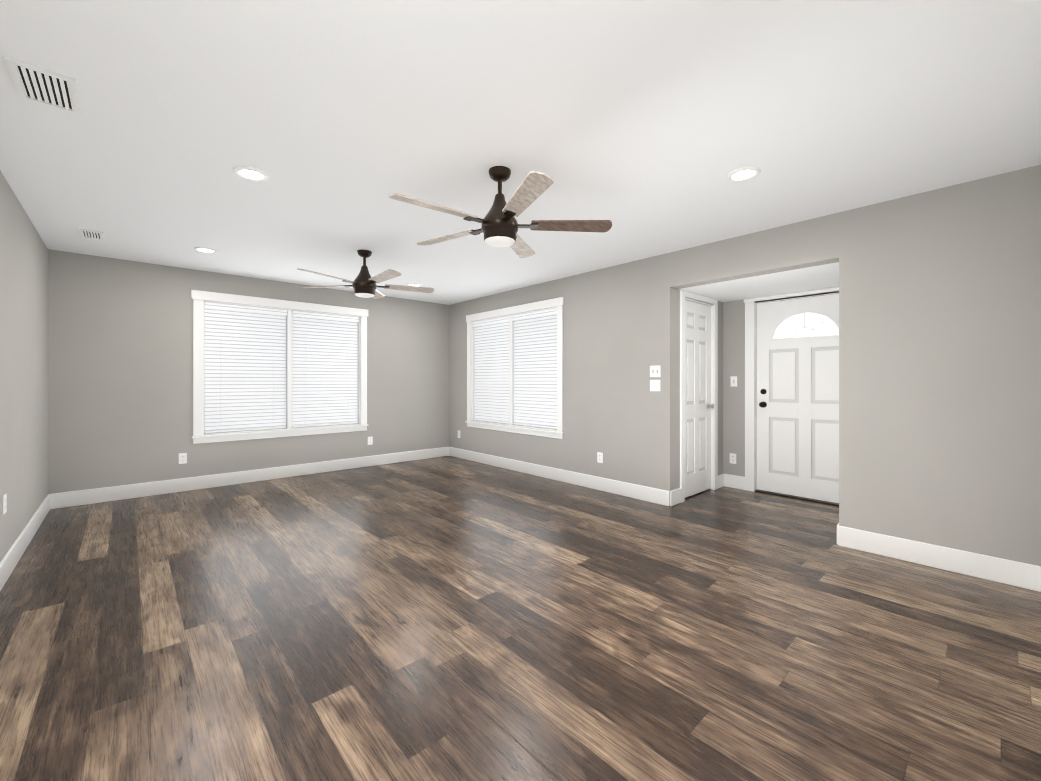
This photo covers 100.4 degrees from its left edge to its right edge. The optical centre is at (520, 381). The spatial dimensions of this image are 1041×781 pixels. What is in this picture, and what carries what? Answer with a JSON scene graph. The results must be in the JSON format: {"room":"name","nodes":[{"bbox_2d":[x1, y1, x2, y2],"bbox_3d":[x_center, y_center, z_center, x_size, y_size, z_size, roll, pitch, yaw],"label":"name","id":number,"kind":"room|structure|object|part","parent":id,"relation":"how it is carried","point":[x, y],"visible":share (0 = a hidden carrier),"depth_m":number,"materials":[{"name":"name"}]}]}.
{"room":"empty living room","nodes":[
{"label":"empty living room","id":0,"kind":"room"},
{"bbox_2d":[0,170,47,561],"bbox_3d":[-2.416,-0.019,1.732,0.150,2.440,6.165,0,0,-42],"label":"wall","id":1,"kind":"structure","parent":0,"point":[23,367],"depth_m":3.05,"materials":[{"name":"grey paint"}]},
{"bbox_2d":[3,493,6,514],"bbox_3d":[-3.118,0.740,2.624,0.007,0.115,0.072,0,0,-42],"label":"electrical outlet","id":2,"kind":"object","parent":1,"relation":"attached to","point":[4,503],"visible":1,"depth_m":2.62,"materials":[{"name":"white plastic"}]},
{"bbox_2d":[0,494,51,590],"bbox_3d":[-2.354,1.128,1.788,0.016,0.145,6.165,0,0,-42],"label":"baseboard","id":3,"kind":"structure","parent":1,"relation":"attached to","point":[12,557],"depth_m":2.99,"materials":[{"name":"white wood"}]},
{"bbox_2d":[48,249,448,493],"bbox_3d":[-2.843,-0.020,5.606,4.720,2.440,0.150,0,0,-42],"label":"wall","id":4,"kind":"structure","parent":0,"point":[120,371],"depth_m":4.63,"materials":[{"name":"grey paint"}]},
{"bbox_2d":[179,453,186,463],"bbox_3d":[-3.687,0.840,4.735,0.072,0.115,0.007,0,0,-42],"label":"electrical outlet","id":5,"kind":"object","parent":4,"relation":"attached to","point":[182,458],"visible":1,"depth_m":4.73,"materials":[{"name":"white plastic"}]},
{"bbox_2d":[52,447,447,508],"bbox_3d":[-2.774,1.127,5.553,4.390,0.145,0.020,0,0,-42],"label":"baseboard","id":6,"kind":"structure","parent":4,"relation":"attached to","point":[105,494],"depth_m":4.98,"materials":[{"name":"white wood"}]},
{"bbox_2d":[191,290,368,443],"bbox_3d":[-2.933,-0.160,5.497,1.996,1.700,0.191,0,0,-42],"label":"window","id":7,"kind":"structure","parent":4,"relation":"in","point":[198,297],"depth_m":5.35,"materials":[{"name":"white"}]},
{"bbox_3d":[-2.971,-0.153,5.539,1.762,1.487,0.047,0,0,-42],"label":"window sash","id":8,"kind":"part","parent":7,"relation":"part of","materials":[{"name":"white plastic"}]},
{"bbox_2d":[204,302,358,432],"bbox_3d":[-2.925,-0.156,5.488,1.750,1.477,0.054,0,0,-42],"label":"window blinds","id":9,"kind":"object","parent":7,"relation":"attached to","point":[245,369],"visible":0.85,"depth_m":5.37,"materials":[{"name":"white plastic"}]},
{"bbox_2d":[368,436,372,444],"bbox_3d":[-2.131,0.840,6.145,0.072,0.115,0.007,0,0,-42],"label":"electrical outlet","id":10,"kind":"object","parent":4,"relation":"attached to","point":[370,440],"visible":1,"depth_m":6.15,"materials":[{"name":"white plastic"}]},
{"bbox_2d":[0,456,1040,780],"bbox_3d":[-0.204,1.250,3.736,6.120,0.100,6.465,0,0,-42],"label":"floor","id":11,"kind":"structure","parent":0,"point":[446,618],"depth_m":2.00,"materials":[{"name":"wood"}]},
{"bbox_2d":[0,0,1040,304],"bbox_3d":[-0.723,-1.290,3.266,4.720,0.100,6.465,0,0,-42],"label":"ceiling","id":12,"kind":"structure","parent":0,"point":[646,126],"depth_m":2.08,"materials":[{"name":"white paint"}]},
{"bbox_2d":[4,56,81,115],"bbox_3d":[-1.998,-1.235,1.830,0.190,0.010,0.310,0,0,-42],"label":"ceiling vent","id":13,"kind":"object","parent":12,"relation":"in","point":[36,84],"visible":1,"depth_m":1.81,"materials":[{"name":"white metal"}]},
{"bbox_2d":[78,228,104,240],"bbox_3d":[-3.608,-1.235,3.650,0.150,0.010,0.260,0,0,-42],"label":"ceiling vent","id":14,"kind":"object","parent":12,"relation":"in","point":[90,234],"visible":1,"depth_m":3.64,"materials":[{"name":"white metal"}]},
{"bbox_2d":[194,247,217,253],"bbox_3d":[-2.970,-1.236,4.093,0.184,0.008,0.184,0,0,-42],"label":"recessed light","id":15,"kind":"object","parent":12,"relation":"in","point":[205,250],"visible":1,"depth_m":4.09,"materials":[{"name":"white"}]},
{"bbox_2d":[233,166,268,181],"bbox_3d":[-1.607,-1.236,2.589,0.184,0.008,0.184,0,0,-42],"label":"recessed light","id":16,"kind":"object","parent":12,"relation":"in","point":[250,173],"visible":1,"depth_m":2.58,"materials":[{"name":"white"}]},
{"bbox_2d":[297,249,433,298],"bbox_3d":[-1.451,-1.022,4.100,1.275,0.435,1.220,0,0,-42],"label":"fan","id":17,"kind":"object","parent":12,"relation":"hanging from","point":[364,285],"visible":1,"depth_m":4.08,"materials":[{"name":"brown wood"}]},
{"bbox_2d":[407,283,421,286],"bbox_3d":[-1.355,-1.236,5.557,0.184,0.008,0.184,0,0,-42],"label":"recessed light","id":18,"kind":"object","parent":12,"relation":"in","point":[414,284],"visible":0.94,"depth_m":5.53,"materials":[{"name":"white"}]},
{"bbox_2d":[389,166,611,257],"bbox_3d":[-0.162,-1.022,2.539,1.242,0.435,1.272,0,0,-42],"label":"fan","id":19,"kind":"object","parent":12,"relation":"hanging from","point":[500,225],"visible":1,"depth_m":2.50,"materials":[{"name":"brown wood"}]},
{"bbox_2d":[726,167,760,181],"bbox_3d":[1.331,-1.236,2.593,0.184,0.008,0.184,0,0,-42],"label":"recessed light","id":20,"kind":"object","parent":12,"relation":"in","point":[743,174],"visible":0.98,"depth_m":2.59,"materials":[{"name":"white"}]},
{"bbox_2d":[678,289,722,487],"bbox_3d":[1.943,0.145,4.733,1.200,2.110,0.150,0,0,-42],"label":"wall","id":21,"kind":"structure","parent":0,"point":[720,387],"depth_m":4.92,"materials":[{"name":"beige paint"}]},
{"bbox_2d":[680,290,717,502],"bbox_3d":[1.841,0.146,4.630,0.822,2.108,0.167,0,0,-42],"label":"door frame","id":22,"kind":"structure","parent":21,"relation":"attached to","point":[697,298],"depth_m":4.79,"materials":[{"name":"white wood"}]},
{"bbox_2d":[685,300,713,497],"bbox_3d":[1.879,0.178,4.588,0.660,2.020,0.095,0,0,-42],"label":"closet door","id":23,"kind":"structure","parent":21,"relation":"in","point":[698,405],"depth_m":4.60,"materials":[{"name":"white paint"}]},
{"bbox_2d":[449,165,1040,565],"bbox_3d":[0.971,-0.020,4.801,0.150,2.440,6.165,0,0,-42],"label":"wall","id":24,"kind":"structure","parent":0,"point":[940,367],"depth_m":2.97,"materials":[{"name":"grey paint"}]},
{"bbox_2d":[465,297,563,438],"bbox_3d":[-0.107,-0.160,5.959,0.191,1.700,1.996,0,0,-42],"label":"window","id":25,"kind":"structure","parent":24,"relation":"in","point":[558,304],"depth_m":5.91,"materials":[{"name":"white"}]},
{"bbox_2d":[473,308,556,428],"bbox_3d":[-0.116,-0.156,5.952,0.054,1.477,1.750,0,0,-42],"label":"window blinds","id":26,"kind":"object","parent":25,"relation":"attached to","point":[535,370],"visible":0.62,"depth_m":5.83,"materials":[{"name":"white plastic"}]},
{"bbox_3d":[-0.065,-0.153,5.998,0.047,1.487,1.762,0,0,-42],"label":"window sash","id":27,"kind":"part","parent":25,"relation":"part of","materials":[{"name":"white plastic"}]},
{"bbox_2d":[448,447,675,505],"bbox_3d":[0.157,1.127,5.578,0.020,0.145,3.831,0,0,-42],"label":"baseboard","id":28,"kind":"structure","parent":24,"relation":"attached to","point":[663,497],"depth_m":5.02,"materials":[{"name":"white wood"}]},
{"bbox_2d":[597,452,602,462],"bbox_3d":[0.877,0.840,4.787,0.007,0.115,0.072,0,0,-42],"label":"electrical outlet","id":29,"kind":"object","parent":24,"relation":"attached to","point":[599,457],"visible":1,"depth_m":4.79,"materials":[{"name":"white plastic"}]},
{"bbox_2d":[650,365,660,376],"bbox_3d":[1.327,-0.100,4.283,0.017,0.115,0.115,0,0,-42],"label":"light switch","id":30,"kind":"object","parent":24,"relation":"attached to","point":[655,371],"visible":1,"depth_m":4.28,"materials":[{"name":"white plastic"}]},
{"bbox_2d":[650,380,660,390],"bbox_3d":[1.330,0.040,4.287,0.008,0.115,0.115,0,0,-42],"label":"light switch","id":31,"kind":"object","parent":24,"relation":"attached to","point":[655,385],"visible":1,"depth_m":4.28,"materials":[{"name":"white plastic"}]},
{"bbox_2d":[837,523,1035,590],"bbox_3d":[2.649,1.128,2.829,0.020,0.145,0.930,0,0,-42],"label":"baseboard","id":32,"kind":"structure","parent":24,"relation":"attached to","point":[1011,572],"depth_m":2.77,"materials":[{"name":"white wood"}]},
{"bbox_2d":[679,262,838,301],"bbox_3d":[2.443,-0.960,4.181,1.200,0.100,1.640,0,0,-42],"label":"ceiling","id":33,"kind":"structure","parent":0,"point":[824,276],"depth_m":4.07,"materials":[{"name":"white paint"}]},
{"bbox_2d":[723,291,836,476],"bbox_3d":[2.832,0.145,4.534,0.150,2.110,1.340,0,0,-42],"label":"wall","id":34,"kind":"structure","parent":0,"point":[734,365],"depth_m":4.89,"materials":[{"name":"grey paint"}]},
{"bbox_2d":[730,453,735,463],"bbox_3d":[2.398,0.870,4.896,0.007,0.115,0.072,0,0,-42],"label":"outlet","id":35,"kind":"object","parent":34,"relation":"attached to","point":[732,458],"visible":1,"depth_m":4.89,"materials":[{"name":"white plastic"}]},
{"bbox_2d":[730,376,736,386],"bbox_3d":[2.401,0.000,4.885,0.017,0.115,0.072,0,0,-42],"label":"light switch","id":36,"kind":"object","parent":34,"relation":"attached to","point":[733,381],"visible":1,"depth_m":4.89,"materials":[{"name":"white plastic"}]},
{"bbox_2d":[744,287,838,491],"bbox_3d":[2.898,0.146,4.442,0.174,2.108,1.101,0,0,-42],"label":"door frame","id":37,"kind":"structure","parent":34,"relation":"attached to","point":[750,394],"depth_m":4.74,"materials":[{"name":"white wood"}]},
{"bbox_2d":[755,489,838,505],"bbox_3d":[2.924,1.192,4.439,0.182,0.016,0.919,0,0,-42],"label":"front door sill","id":38,"kind":"structure","parent":34,"relation":"attached to","point":[800,498],"depth_m":4.43,"materials":[{"name":"brown metal"}]},
{"bbox_2d":[757,294,838,502],"bbox_3d":[2.883,0.165,4.402,0.110,2.030,0.914,0,0,-42],"label":"front door","id":39,"kind":"structure","parent":34,"relation":"in","point":[797,397],"depth_m":4.45,"materials":[{"name":"white paint"}]}
]}

